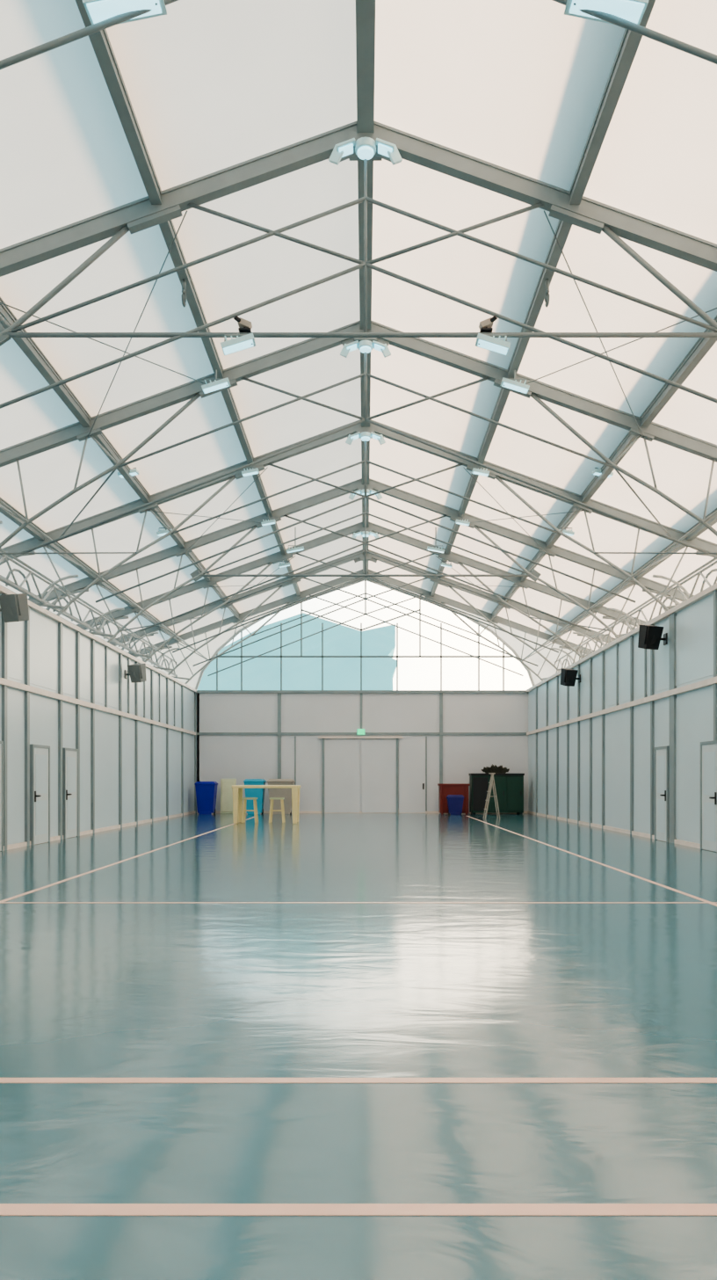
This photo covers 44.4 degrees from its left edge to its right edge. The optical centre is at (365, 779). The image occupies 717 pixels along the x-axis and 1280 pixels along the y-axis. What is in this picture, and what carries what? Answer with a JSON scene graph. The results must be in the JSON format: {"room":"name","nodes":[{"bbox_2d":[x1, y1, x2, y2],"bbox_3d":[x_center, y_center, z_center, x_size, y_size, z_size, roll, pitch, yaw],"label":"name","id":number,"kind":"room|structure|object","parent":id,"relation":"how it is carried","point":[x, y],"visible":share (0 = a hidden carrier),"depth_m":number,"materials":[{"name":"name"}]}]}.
{"room":"sports hall","nodes":[
{"label":"sports hall","id":0,"kind":"room"},
{"bbox_2d":[0,585,196,850],"bbox_3d":[-7.230,-1.190,15.500,0.260,5.180,43.000,0,0,0],"label":"wall","id":1,"kind":"structure","parent":0,"point":[62,685],"depth_m":22.93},
{"bbox_2d":[0,741,3,850],"bbox_3d":[-7.114,0.320,16.750,0.145,2.160,1.020,0,0,0],"label":"door","id":2,"kind":"structure","parent":1,"relation":"in","point":[1,742],"depth_m":17.19,"materials":[{"name":"white plastic"}]},
{"bbox_2d":[0,593,29,622],"bbox_3d":[-6.889,-3.336,17.021,0.631,0.581,0.537,0,0,0],"label":"wall speaker","id":3,"kind":"object","parent":1,"relation":"attached to","point":[14,607],"visible":1,"depth_m":16.91},
{"bbox_2d":[29,744,50,845],"bbox_3d":[-7.114,0.320,19.300,0.145,2.160,1.020,0,0,0],"label":"door","id":4,"kind":"structure","parent":1,"relation":"in","point":[40,755],"depth_m":19.21,"materials":[{"name":"white plastic"}]},
{"bbox_2d":[62,747,78,838],"bbox_3d":[-7.114,0.320,21.275,0.145,2.160,0.970,0,0,0],"label":"door","id":5,"kind":"structure","parent":1,"relation":"in","point":[69,755],"depth_m":21.17,"materials":[{"name":"white plastic"}]},
{"bbox_2d":[3,810,195,850],"bbox_3d":[-7.175,1.355,15.500,0.050,0.090,43.000,0,0,0],"label":"baseboard","id":6,"kind":"structure","parent":1,"relation":"attached to","point":[83,832],"depth_m":24.20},
{"bbox_2d":[124,663,146,683],"bbox_3d":[-6.889,-3.186,26.222,0.631,0.581,0.537,0,0,0],"label":"wall speaker","id":7,"kind":"object","parent":1,"relation":"attached to","point":[137,672],"visible":1,"depth_m":26.11},
{"bbox_2d":[0,0,716,652],"bbox_3d":[0.000,-5.850,15.650,21.000,6.100,43.300,0,0,0],"label":"ceiling","id":8,"kind":"structure","parent":0,"point":[212,86],"depth_m":13.89,"materials":[{"name":"white fabric"}]},
{"bbox_2d":[0,813,716,1279],"bbox_3d":[0.000,1.498,15.550,21.200,0.204,43.100,0,0,0],"label":"floor","id":9,"kind":"structure","parent":0,"point":[88,990],"depth_m":4.52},
{"bbox_2d":[194,781,218,814],"bbox_3d":[-6.480,0.734,35.812,0.840,1.332,0.774,0,0,0],"label":"wheelie bin","id":10,"kind":"object","parent":9,"relation":"on","point":[206,791],"visible":1,"depth_m":35.48,"materials":[{"name":"blue plastic"}]},
{"bbox_2d":[220,778,236,813],"bbox_3d":[-5.699,0.680,36.437,0.620,1.444,0.257,0,0,0],"label":"leaning board","id":11,"kind":"object","parent":9,"relation":"on","point":[226,784],"visible":0.73,"depth_m":36.40,"materials":[{"name":"beige wood"}]},
{"bbox_2d":[241,797,258,822],"bbox_3d":[-3.775,0.992,28.700,0.498,0.823,0.498,0,0,0],"label":"stool","id":12,"kind":"object","parent":9,"relation":"on","point":[244,810],"visible":1,"depth_m":28.49,"materials":[{"name":"yellow wood"}]},
{"bbox_2d":[243,778,266,814],"bbox_3d":[-4.511,0.683,35.812,0.840,1.433,0.774,0,0,0],"label":"wheelie bin","id":13,"kind":"object","parent":9,"relation":"on","point":[259,793],"visible":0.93,"depth_m":35.48,"materials":[{"name":"teal plastic"}]},
{"bbox_2d":[232,785,300,823],"bbox_3d":[-3.206,0.790,28.550,2.128,1.220,1.100,0,0,0],"label":"table","id":14,"kind":"object","parent":9,"relation":"on","point":[237,789],"visible":0.99,"depth_m":28.02,"materials":[{"name":"yellow wood"}]},
{"bbox_2d":[269,797,285,822],"bbox_3d":[-2.889,0.992,28.700,0.498,0.823,0.498,0,0,0],"label":"stool","id":15,"kind":"object","parent":9,"relation":"on","point":[272,810],"visible":1,"depth_m":28.48,"materials":[{"name":"yellow wood"}]},
{"bbox_2d":[266,778,295,814],"bbox_3d":[-3.437,0.683,35.812,1.100,1.433,0.824,0,0,0],"label":"wheelie bin","id":16,"kind":"object","parent":9,"relation":"on","point":[287,793],"visible":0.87,"depth_m":35.47,"materials":[{"name":"grey plastic"}]},
{"bbox_2d":[437,783,470,814],"bbox_3d":[3.600,0.780,35.945,1.232,1.240,0.790,0,0,0],"label":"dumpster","id":17,"kind":"object","parent":9,"relation":"on","point":[445,789],"visible":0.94,"depth_m":35.60,"materials":[{"name":"red paint"}]},
{"bbox_2d":[446,794,464,814],"bbox_3d":[3.580,1.003,35.115,0.680,0.795,0.480,0,0,0],"label":"waste bin","id":18,"kind":"object","parent":9,"relation":"on","point":[454,802],"visible":0.98,"depth_m":34.91,"materials":[{"name":"blue plastic"}]},
{"bbox_2d":[483,772,500,818],"bbox_3d":[4.585,0.577,32.000,0.567,1.654,0.573,0,0,0],"label":"step ladder","id":19,"kind":"object","parent":9,"relation":"on","point":[492,779],"visible":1,"depth_m":31.79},
{"bbox_2d":[468,773,524,814],"bbox_3d":[5.373,0.570,36.080,2.166,1.660,0.920,0,0,0],"label":"dumpster","id":20,"kind":"object","parent":9,"relation":"on","point":[509,787],"visible":0.95,"depth_m":35.66,"materials":[{"name":"green plastic"}]},
{"bbox_2d":[481,763,509,773],"bbox_3d":[5.326,-0.458,36.061,1.151,0.396,0.717,0,0,0],"label":"plant","id":21,"kind":"object","parent":20,"relation":"on","point":[500,769],"visible":1,"depth_m":35.87,"materials":[{"name":"green plant"}]},
{"bbox_2d":[0,0,716,661],"bbox_3d":[0.000,-6.886,15.500,19.620,3.928,43.000,0,0,0],"label":"beams","id":22,"kind":"structure","parent":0,"point":[365,9],"depth_m":14.25,"materials":[{"name":"grey metal"}]},
{"bbox_2d":[0,551,177,676],"bbox_3d":[-8.395,-4.645,22.186,1.090,0.690,29.029,0,0,0],"label":"lattice","id":23,"kind":"object","parent":22,"relation":"attached to","point":[5,580],"visible":0.91,"depth_m":23.95,"materials":[{"name":"metal"}]},
{"bbox_2d":[82,0,167,24],"bbox_3d":[-1.930,-6.231,7.050,0.629,0.266,0.306,0,0,0],"label":"floodlight","id":24,"kind":"object","parent":22,"relation":"hanging from","point":[98,10],"visible":0.92,"depth_m":7.04,"materials":[{"name":"grey paint"}]},
{"bbox_2d":[117,467,139,479],"bbox_3d":[-5.340,-6.896,19.800,0.433,0.292,0.306,0,0,0],"label":"floodlight","id":25,"kind":"object","parent":22,"relation":"attached to","point":[133,472],"visible":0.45,"depth_m":19.67,"materials":[{"name":"grey paint"}]},
{"bbox_2d":[156,526,172,536],"bbox_3d":[-5.340,-6.614,23.400,0.413,0.272,0.306,0,0,0],"label":"floodlight","id":26,"kind":"object","parent":22,"relation":"hanging from","point":[163,532],"visible":0.75,"depth_m":23.26,"materials":[{"name":"grey paint"}]},
{"bbox_2d":[181,278,186,307],"bbox_3d":[-2.790,-7.418,13.335,0.060,0.510,0.322,0,0,0],"label":"hook","id":27,"kind":"object","parent":22,"relation":"attached to","point":[184,281],"visible":1,"depth_m":13.37,"materials":[{"name":"metal"}]},
{"bbox_2d":[201,369,231,393],"bbox_3d":[-2.790,-7.433,16.400,0.528,0.434,0.306,0,0,0],"label":"floodlight","id":28,"kind":"object","parent":22,"relation":"hanging from","point":[221,383],"visible":1,"depth_m":16.29,"materials":[{"name":"grey paint"}]},
{"bbox_2d":[220,332,255,355],"bbox_3d":[-1.700,-5.832,11.750,0.462,0.275,0.306,0,0,0],"label":"floodlight","id":29,"kind":"object","parent":22,"relation":"hanging from","point":[241,342],"visible":1,"depth_m":11.64,"materials":[{"name":"grey paint"}]},
{"bbox_2d":[233,315,252,332],"bbox_3d":[-1.643,-6.097,11.773,0.228,0.174,0.185,0,0,0],"label":"spotlight","id":30,"kind":"object","parent":22,"relation":"attached to","point":[245,325],"visible":0.98,"depth_m":11.74,"materials":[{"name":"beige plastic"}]},
{"bbox_2d":[241,465,259,476],"bbox_3d":[-2.790,-7.499,21.300,0.413,0.302,0.306,0,0,0],"label":"floodlight","id":31,"kind":"object","parent":22,"relation":"hanging from","point":[249,472],"visible":0.88,"depth_m":21.17,"materials":[{"name":"grey paint"}]},
{"bbox_2d":[261,513,276,525],"bbox_3d":[-2.790,-7.474,25.300,0.413,0.352,0.306,0,0,0],"label":"floodlight","id":32,"kind":"object","parent":22,"relation":"hanging from","point":[272,521],"visible":1,"depth_m":25.17,"materials":[{"name":"grey paint"}]},
{"bbox_2d":[278,560,290,567],"bbox_3d":[-2.790,-7.474,30.300,0.413,0.352,0.306,0,0,0],"label":"floodlight","id":33,"kind":"object","parent":22,"relation":"hanging from","point":[284,564],"visible":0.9,"depth_m":30.17,"materials":[{"name":"grey paint"}]},
{"bbox_2d":[286,527,304,552],"bbox_3d":[-2.200,-7.492,27.500,0.560,0.815,0.306,0,0,0],"label":"floodlight","id":34,"kind":"object","parent":22,"relation":"hanging from","point":[294,549],"visible":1,"depth_m":27.42,"materials":[{"name":"grey paint"}]},
{"bbox_2d":[0,210,716,631],"bbox_3d":[0.000,-5.988,22.701,15.234,3.310,21.810,0,0,0],"label":"cables","id":35,"kind":"object","parent":22,"relation":"attached to","point":[125,352],"depth_m":18.11,"materials":[{"name":"grey metal"}]},
{"bbox_2d":[0,29,716,635],"bbox_3d":[0.000,-7.261,15.500,15.900,2.430,43.000,0,0,0],"label":"rails","id":36,"kind":"object","parent":22,"relation":"attached to","point":[1,299],"depth_m":18.57,"materials":[{"name":"grey metal"}]},
{"bbox_2d":[0,0,716,69],"bbox_3d":[0.000,-3.706,7.302,20.140,10.213,0.665,0,0,0],"label":"roof truss","id":37,"kind":"object","parent":22,"relation":"attached to","point":[119,18],"depth_m":7.08,"materials":[{"name":"grey metal"}]},
{"bbox_2d":[0,121,716,408],"bbox_3d":[0.000,-3.706,12.003,20.140,10.213,0.665,0,0,0],"label":"roof truss","id":38,"kind":"object","parent":22,"relation":"attached to","point":[137,215],"depth_m":11.77,"materials":[{"name":"grey metal"}]},
{"bbox_2d":[0,320,716,554],"bbox_3d":[0.000,-3.706,17.102,20.140,10.213,0.665,0,0,0],"label":"roof truss","id":39,"kind":"object","parent":22,"relation":"attached to","point":[192,390],"depth_m":16.85,"materials":[{"name":"grey metal"}]},
{"bbox_2d":[0,419,716,616],"bbox_3d":[0.000,-3.706,21.703,20.140,10.213,0.665,0,0,0],"label":"roof truss","id":40,"kind":"object","parent":22,"relation":"attached to","point":[25,545],"depth_m":21.46,"materials":[{"name":"grey metal"}]},
{"bbox_2d":[27,478,693,642],"bbox_3d":[0.000,-3.706,25.903,20.140,10.213,0.665,0,0,0],"label":"roof truss","id":41,"kind":"object","parent":22,"relation":"attached to","point":[76,586],"depth_m":25.66,"materials":[{"name":"grey metal"}]},
{"bbox_2d":[76,522,647,662],"bbox_3d":[0.000,-3.706,30.203,20.140,10.213,0.665,0,0,0],"label":"roof truss","id":42,"kind":"object","parent":22,"relation":"attached to","point":[276,557],"depth_m":29.94,"materials":[{"name":"grey metal"}]},
{"bbox_2d":[130,569,593,683],"bbox_3d":[0.000,-3.706,36.953,20.140,10.213,0.665,0,0,0],"label":"roof truss","id":43,"kind":"object","parent":22,"relation":"attached to","point":[293,598],"depth_m":36.69,"materials":[{"name":"grey metal"}]},
{"bbox_2d":[109,549,616,675],"bbox_3d":[0.000,-3.706,33.802,20.140,10.213,0.665,0,0,0],"label":"roof truss","id":44,"kind":"object","parent":22,"relation":"attached to","point":[357,558],"depth_m":33.55,"materials":[{"name":"grey metal"}]},
{"bbox_2d":[328,137,402,165],"bbox_3d":[0.000,-8.347,11.700,0.982,0.307,0.280,0,0,0],"label":"floodlight","id":45,"kind":"object","parent":22,"relation":"attached to","point":[365,149],"visible":1,"depth_m":11.65,"materials":[{"name":"grey paint"}]},
{"bbox_2d":[340,339,391,357],"bbox_3d":[0.000,-8.287,16.800,0.982,0.427,0.280,0,0,0],"label":"floodlight","id":46,"kind":"object","parent":22,"relation":"attached to","point":[365,345],"visible":0.92,"depth_m":16.75,"materials":[{"name":"grey paint"}]},
{"bbox_2d":[345,431,385,444],"bbox_3d":[0.000,-8.326,21.400,0.982,0.347,0.280,0,0,0],"label":"floodlight","id":47,"kind":"object","parent":22,"relation":"attached to","point":[364,436],"visible":1,"depth_m":21.35,"materials":[{"name":"grey paint"}]},
{"bbox_2d":[349,488,382,500],"bbox_3d":[0.000,-8.326,25.600,0.982,0.347,0.280,0,0,0],"label":"floodlight","id":48,"kind":"object","parent":22,"relation":"attached to","point":[362,491],"visible":0.64,"depth_m":25.54,"materials":[{"name":"grey paint"}]},
{"bbox_2d":[351,530,379,538],"bbox_3d":[0.000,-8.326,29.900,0.982,0.347,0.280,0,0,0],"label":"floodlight","id":49,"kind":"object","parent":22,"relation":"attached to","point":[355,534],"visible":0.71,"depth_m":29.84,"materials":[{"name":"grey paint"}]},
{"bbox_2d":[427,527,444,552],"bbox_3d":[2.200,-7.492,27.500,0.560,0.815,0.306,0,0,0],"label":"floodlight","id":50,"kind":"object","parent":22,"relation":"hanging from","point":[432,549],"visible":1,"depth_m":27.42,"materials":[{"name":"grey paint"}]},
{"bbox_2d":[440,560,452,567],"bbox_3d":[2.790,-7.474,30.300,0.413,0.352,0.306,0,0,0],"label":"floodlight","id":51,"kind":"object","parent":22,"relation":"hanging from","point":[447,564],"visible":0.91,"depth_m":30.17,"materials":[{"name":"grey paint"}]},
{"bbox_2d":[455,513,470,525],"bbox_3d":[2.790,-7.474,25.300,0.413,0.352,0.306,0,0,0],"label":"floodlight","id":52,"kind":"object","parent":22,"relation":"hanging from","point":[457,521],"visible":1,"depth_m":25.17,"materials":[{"name":"grey paint"}]},
{"bbox_2d":[472,465,489,476],"bbox_3d":[2.790,-7.499,21.300,0.413,0.302,0.306,0,0,0],"label":"floodlight","id":53,"kind":"object","parent":22,"relation":"hanging from","point":[482,472],"visible":0.84,"depth_m":21.17,"materials":[{"name":"grey paint"}]},
{"bbox_2d":[479,315,497,332],"bbox_3d":[1.643,-6.097,11.773,0.228,0.174,0.185,0,0,0],"label":"spotlight","id":54,"kind":"object","parent":22,"relation":"attached to","point":[485,325],"visible":0.99,"depth_m":11.74,"materials":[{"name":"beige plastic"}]},
{"bbox_2d":[475,332,510,355],"bbox_3d":[1.700,-5.832,11.750,0.462,0.275,0.306,0,0,0],"label":"floodlight","id":55,"kind":"object","parent":22,"relation":"hanging from","point":[490,342],"visible":1,"depth_m":11.64,"materials":[{"name":"grey paint"}]},
{"bbox_2d":[500,369,530,393],"bbox_3d":[2.790,-7.433,16.400,0.528,0.434,0.306,0,0,0],"label":"floodlight","id":56,"kind":"object","parent":22,"relation":"hanging from","point":[509,383],"visible":1,"depth_m":16.29,"materials":[{"name":"grey paint"}]},
{"bbox_2d":[545,278,550,307],"bbox_3d":[2.790,-7.418,13.335,0.060,0.510,0.322,0,0,0],"label":"hook","id":57,"kind":"object","parent":22,"relation":"attached to","point":[547,281],"visible":1,"depth_m":13.37,"materials":[{"name":"metal"}]},
{"bbox_2d":[559,526,574,536],"bbox_3d":[5.340,-6.614,23.400,0.413,0.272,0.306,0,0,0],"label":"floodlight","id":58,"kind":"object","parent":22,"relation":"hanging from","point":[567,532],"visible":0.73,"depth_m":23.27,"materials":[{"name":"grey paint"}]},
{"bbox_2d":[591,467,613,479],"bbox_3d":[5.340,-6.896,19.800,0.433,0.292,0.306,0,0,0],"label":"floodlight","id":59,"kind":"object","parent":22,"relation":"attached to","point":[597,472],"visible":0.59,"depth_m":19.67,"materials":[{"name":"grey paint"}]},
{"bbox_2d":[564,0,648,24],"bbox_3d":[1.930,-6.231,7.050,0.629,0.266,0.306,0,0,0],"label":"floodlight","id":60,"kind":"object","parent":22,"relation":"hanging from","point":[633,10],"visible":0.9,"depth_m":7.04,"materials":[{"name":"grey paint"}]},
{"bbox_2d":[553,560,716,673],"bbox_3d":[8.395,-4.645,22.186,1.090,0.690,29.029,0,0,0],"label":"lattice","id":61,"kind":"object","parent":22,"relation":"attached to","point":[700,572],"visible":0.49,"depth_m":24.81,"materials":[{"name":"metal"}]},
{"bbox_2d":[194,690,529,813],"bbox_3d":[-0.175,-1.180,37.015,14.050,5.160,0.270,0,0,0],"label":"wall","id":62,"kind":"structure","parent":0,"point":[266,735],"depth_m":37.00,"materials":[{"name":"white paint"}]},
{"bbox_2d":[322,738,398,813],"bbox_3d":[-0.222,-0.170,36.958,3.208,3.140,0.075,0,0,0],"label":"door","id":63,"kind":"structure","parent":62,"relation":"in","point":[340,758],"depth_m":36.95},
{"bbox_2d":[356,728,365,734],"bbox_3d":[-0.185,-2.010,36.920,0.336,0.260,0.160,0,0,0],"label":"exit sign","id":64,"kind":"object","parent":62,"relation":"attached to","point":[360,731],"visible":1,"depth_m":36.84,"materials":[{"name":"green plastic"}]},
{"bbox_2d":[196,811,527,813],"bbox_3d":[-0.175,1.360,36.980,14.050,0.080,0.040,0,0,0],"label":"baseboard","id":65,"kind":"structure","parent":62,"relation":"attached to","point":[197,811],"depth_m":36.96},
{"bbox_2d":[399,740,425,812],"bbox_3d":[1.961,-0.135,36.953,1.110,3.030,0.085,0,0,0],"label":"door","id":66,"kind":"structure","parent":62,"relation":"in","point":[411,752],"depth_m":36.96,"materials":[{"name":"white plastic"}]},
{"bbox_2d":[137,582,586,810],"bbox_3d":[0.000,-3.740,37.000,21.000,10.280,0.001,0,0,0],"label":"wall","id":67,"kind":"structure","parent":0,"point":[183,671],"depth_m":37.00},
{"bbox_2d":[195,579,535,690],"bbox_3d":[0.000,-6.109,37.000,14.394,4.777,0.100,0,0,0],"label":"window","id":68,"kind":"structure","parent":67,"relation":"in","point":[478,623],"depth_m":36.98,"materials":[{"name":"grey metal"}]},
{"bbox_2d":[526,582,716,851],"bbox_3d":[6.880,-1.190,15.500,0.260,5.180,43.000,0,0,0],"label":"wall","id":69,"kind":"structure","parent":0,"point":[592,743],"depth_m":22.44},
{"bbox_2d":[560,668,581,686],"bbox_3d":[6.539,-3.256,27.922,0.631,0.581,0.537,0,0,0],"label":"wall speaker","id":70,"kind":"object","parent":69,"relation":"attached to","point":[568,677],"visible":1,"depth_m":27.81,"materials":[{"name":"black plastic"}]},
{"bbox_2d":[527,810,710,850],"bbox_3d":[6.825,1.355,15.500,0.050,0.090,43.000,0,0,0],"label":"baseboard","id":71,"kind":"structure","parent":69,"relation":"attached to","point":[637,833],"depth_m":23.65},
{"bbox_2d":[638,624,668,649],"bbox_3d":[6.539,-3.236,19.922,0.631,0.581,0.537,0,0,0],"label":"wall speaker","id":72,"kind":"object","parent":69,"relation":"attached to","point":[650,636],"visible":1,"depth_m":19.82,"materials":[{"name":"black plastic"}]},
{"bbox_2d":[654,745,669,842],"bbox_3d":[6.764,0.320,20.125,0.145,2.160,0.870,0,0,0],"label":"door","id":73,"kind":"structure","parent":69,"relation":"in","point":[662,753],"depth_m":20.05,"materials":[{"name":"white plastic"}]},
{"bbox_2d":[700,740,716,851],"bbox_3d":[6.764,0.320,17.300,0.145,2.160,0.920,0,0,0],"label":"door","id":74,"kind":"structure","parent":69,"relation":"in","point":[709,749],"depth_m":17.33,"materials":[{"name":"white plastic"}]},
{"bbox_3d":[0.000,1.755,75.000,300.000,0.290,350.000,0,0,0],"label":"ground","id":75,"kind":"structure","parent":0,"visible":0},
{"bbox_2d":[197,612,396,690],"bbox_3d":[-4.774,-5.797,66.500,14.136,11.966,9.000,0,0,0],"label":"neighbouring building","id":76,"kind":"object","parent":75,"relation":"on","point":[258,673],"visible":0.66,"depth_m":62.00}
]}

